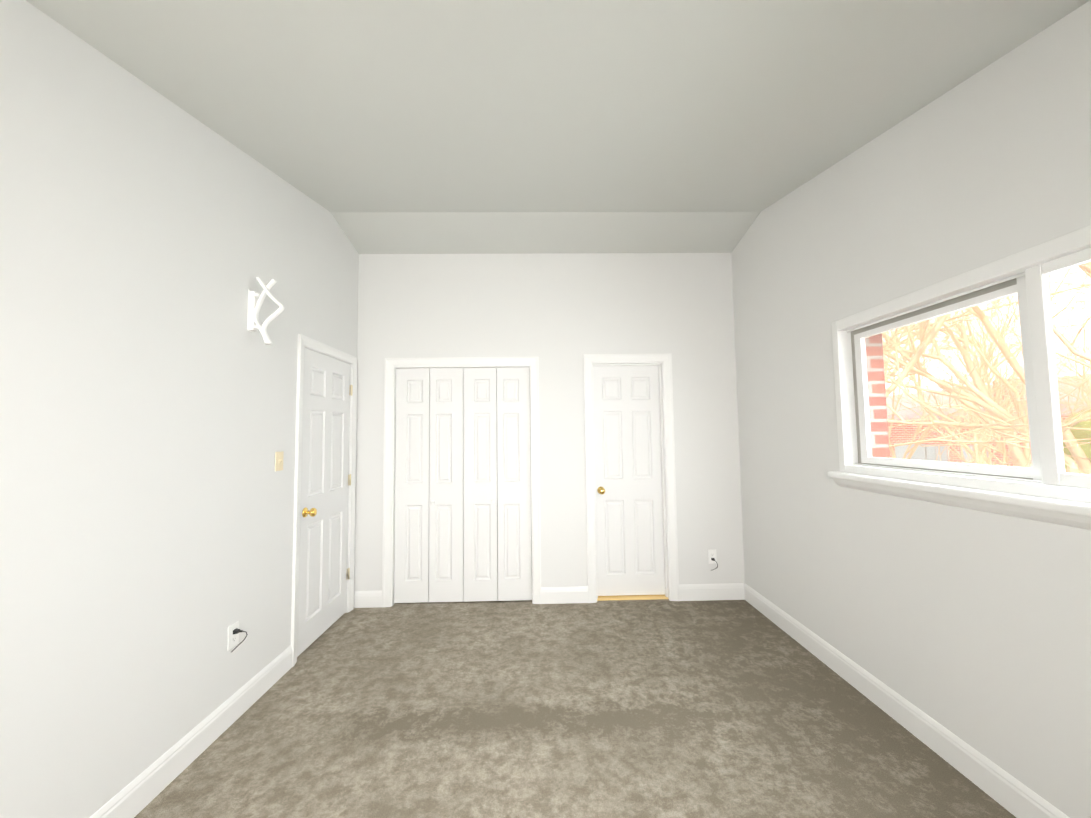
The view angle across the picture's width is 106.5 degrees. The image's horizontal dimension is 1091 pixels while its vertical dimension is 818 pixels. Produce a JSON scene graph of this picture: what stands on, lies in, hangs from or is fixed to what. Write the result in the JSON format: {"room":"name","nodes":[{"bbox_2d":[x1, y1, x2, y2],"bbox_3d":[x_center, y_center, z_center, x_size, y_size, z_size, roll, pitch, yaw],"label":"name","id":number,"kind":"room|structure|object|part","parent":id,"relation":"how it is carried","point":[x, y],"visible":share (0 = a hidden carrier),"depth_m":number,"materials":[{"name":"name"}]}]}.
{"room":"empty bedroom","nodes":[
{"label":"empty bedroom","id":0,"kind":"room"},
{"bbox_2d":[0,0,358,817],"bbox_3d":[-1.657,0.313,1.138,0.125,4.450,4.775,-1,-3,-1],"label":"wall","id":1,"kind":"structure","parent":0,"point":[148,380],"depth_m":1.58,"materials":[{"name":"white paint"}]},
{"bbox_2d":[89,645,292,817],"bbox_3d":[-1.565,1.445,0.692,0.014,0.134,3.765,-1,-3,-1],"label":"baseboard","id":2,"kind":"structure","parent":1,"relation":"attached to","point":[133,798],"depth_m":1.81,"materials":[{"name":"white wood"}]},
{"bbox_2d":[227,621,247,651],"bbox_3d":[-1.572,1.171,2.091,0.064,0.134,0.070,-1,-3,-1],"label":"electrical outlet","id":3,"kind":"object","parent":1,"relation":"attached to","point":[234,630],"visible":1,"depth_m":2.08,"materials":[{"name":"white plastic"}]},
{"bbox_2d":[247,289,261,331],"bbox_3d":[-1.589,-0.540,2.247,0.075,0.228,0.052,-1,-3,-1],"label":"light","id":4,"kind":"object","parent":1,"relation":"attached to","point":[253,297],"visible":0.9,"depth_m":2.23,"materials":[{"name":"white plastic"}]},
{"bbox_2d":[253,277,283,344],"bbox_3d":[-1.512,-0.533,2.228,0.170,0.373,0.049,-1,-3,-1],"label":"ribbons","id":5,"kind":"object","parent":4,"relation":"attached to","point":[271,317],"visible":1,"depth_m":2.22},
{"bbox_2d":[275,451,283,470],"bbox_3d":[-1.612,0.317,2.478,0.019,0.115,0.070,-1,-3,-1],"label":"light switch","id":6,"kind":"object","parent":1,"relation":"attached to","point":[278,461],"visible":1,"depth_m":2.47,"materials":[{"name":"beige plastic"}]},
{"bbox_2d":[291,334,356,666],"bbox_3d":[-1.683,0.591,3.050,0.144,2.124,0.846,-1,-3,-1],"label":"door frame","id":7,"kind":"structure","parent":1,"relation":"attached to","point":[314,345],"depth_m":2.75,"materials":[{"name":"white wood"}]},
{"bbox_2d":[297,347,352,656],"bbox_3d":[-1.645,0.618,3.060,0.051,2.040,0.728,-1,-3,-1],"label":"door","id":8,"kind":"structure","parent":1,"relation":"in","point":[322,587],"depth_m":3.01,"materials":[{"name":"white wood"}]},
{"bbox_2d":[302,507,316,516],"bbox_3d":[-1.592,0.700,2.759,0.074,0.066,0.066,-1,-3,-1],"label":"door knob","id":9,"kind":"object","parent":8,"relation":"attached to","point":[312,512],"depth_m":2.75,"materials":[{"name":"gold metal"}]},
{"bbox_3d":[-1.635,0.599,3.408,0.016,1.614,0.036,-1,-3,-1],"label":"left door hinges","id":10,"kind":"part","parent":8,"relation":"part of","materials":[{"name":"white wood"}]},
{"bbox_2d":[354,253,744,595],"bbox_3d":[0.109,0.439,3.620,3.753,4.450,0.125,-1,-3,-1],"label":"wall","id":11,"kind":"structure","parent":0,"point":[559,315],"depth_m":3.61,"materials":[{"name":"white paint"}]},
{"bbox_2d":[382,357,541,607],"bbox_3d":[-0.721,0.611,3.584,1.346,2.124,0.144,-1,-3,-1],"label":"trim","id":12,"kind":"structure","parent":11,"relation":"attached to","point":[392,365],"depth_m":3.54,"materials":[{"name":"white wood"}]},
{"bbox_2d":[394,367,531,602],"bbox_3d":[-0.721,0.646,3.566,1.182,2.028,0.066,-1,-3,-1],"label":"bifold closet door","id":13,"kind":"structure","parent":11,"relation":"in","point":[462,460],"depth_m":3.57,"materials":[{"name":"white wood"}]},
{"bbox_2d":[541,586,587,603],"bbox_3d":[0.165,1.590,3.482,0.398,0.134,0.014,-1,-3,-1],"label":"baseboard","id":14,"kind":"structure","parent":11,"relation":"attached to","point":[549,595],"depth_m":3.48,"materials":[{"name":"white wood"}]},
{"bbox_2d":[593,366,664,595],"bbox_3d":[0.740,0.619,3.658,0.618,2.040,0.035,-1,-3,-1],"label":"door","id":15,"kind":"structure","parent":11,"relation":"in","point":[629,525],"depth_m":3.64,"materials":[{"name":"white wood"}]},
{"bbox_2d":[597,487,604,493],"bbox_3d":[0.495,0.721,3.593,0.066,0.066,0.074,-1,-3,-1],"label":"door knob","id":16,"kind":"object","parent":15,"relation":"attached to","point":[600,490],"depth_m":3.56,"materials":[{"name":"gold metal"}]},
{"bbox_2d":[583,353,678,602],"bbox_3d":[0.740,0.585,3.614,0.782,2.142,0.144,-1,-3,-1],"label":"door frame","id":17,"kind":"structure","parent":11,"relation":"attached to","point":[663,362],"depth_m":3.57,"materials":[{"name":"white wood"}]},
{"bbox_2d":[679,583,744,600],"bbox_3d":[1.424,1.576,3.508,0.558,0.134,0.014,-1,-3,-1],"label":"baseboard","id":18,"kind":"structure","parent":11,"relation":"attached to","point":[730,591],"depth_m":3.50,"materials":[{"name":"white wood"}]},
{"bbox_2d":[708,550,717,569],"bbox_3d":[1.447,1.306,3.499,0.070,0.173,0.064,-1,-3,-1],"label":"electrical outlet","id":19,"kind":"object","parent":11,"relation":"attached to","point":[712,556],"visible":1,"depth_m":3.53,"materials":[{"name":"white plastic"}]},
{"bbox_2d":[26,0,1089,253],"bbox_3d":[0.111,-1.290,1.282,3.653,0.959,4.950,-1,-3,-1],"label":"ceiling","id":20,"kind":"structure","parent":0,"point":[544,126],"depth_m":1.75,"materials":[{"name":"white paint"}]},
{"bbox_2d":[134,599,1015,817],"bbox_3d":[0.191,1.593,1.410,4.753,0.120,6.150,-1,-3,-1],"label":"floor","id":21,"kind":"structure","parent":0,"point":[661,708],"depth_m":1.99,"materials":[{"name":"carpet"}]},
{"bbox_2d":[731,0,1090,817],"bbox_3d":[1.889,-0.227,1.240,0.275,3.450,4.775,-1,-3,-1],"label":"wall","id":22,"kind":"structure","parent":0,"point":[971,628],"depth_m":1.85,"materials":[{"name":"white paint"}]},
{"bbox_2d":[741,583,1069,817],"bbox_3d":[1.763,1.433,1.200,0.014,0.134,4.650,-1,-3,-1],"label":"baseboard","id":23,"kind":"structure","parent":22,"relation":"attached to","point":[1015,797],"depth_m":1.88,"materials":[{"name":"white wood"}]},
{"bbox_2d":[828,471,1090,516],"bbox_3d":[1.732,0.333,1.481,0.082,0.038,1.890,-1,-3,-1],"label":"window sill","id":24,"kind":"structure","parent":22,"relation":"attached to","point":[1061,506],"depth_m":1.59,"materials":[{"name":"white wood"}]},
{"bbox_2d":[832,225,1090,503],"bbox_3d":[1.884,-0.130,1.512,0.295,0.890,1.820,-1,-3,-1],"label":"window","id":25,"kind":"structure","parent":22,"relation":"in","point":[1010,267],"depth_m":1.67,"materials":[{"name":"white wood"}]},
{"bbox_3d":[1.817,-0.096,1.929,0.044,0.783,0.892,-1,-3,-1],"label":"right window sash","id":26,"kind":"part","parent":25,"relation":"part of","materials":[{"name":"white wood"}]},
{"bbox_3d":[1.786,-0.148,1.061,0.025,0.783,0.832,-1,-3,-1],"label":"right window sash","id":27,"kind":"part","parent":25,"relation":"part of","materials":[{"name":"white wood"}]},
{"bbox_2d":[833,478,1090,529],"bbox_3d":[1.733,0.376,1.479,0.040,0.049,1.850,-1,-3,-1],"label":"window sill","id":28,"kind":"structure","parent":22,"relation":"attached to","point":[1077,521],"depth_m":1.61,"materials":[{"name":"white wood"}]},
{"label":"outside","id":29,"kind":"structure","parent":0,"visible":0},
{"bbox_2d":[882,262,1090,474],"bbox_3d":[34.865,-2.381,20.738,66.247,16.253,100.000,-1,-3,-1],"label":"view","id":30,"kind":"structure","parent":29,"point":[968,415],"depth_m":9.36,"materials":[{"name":"yellow plant"}]}
]}

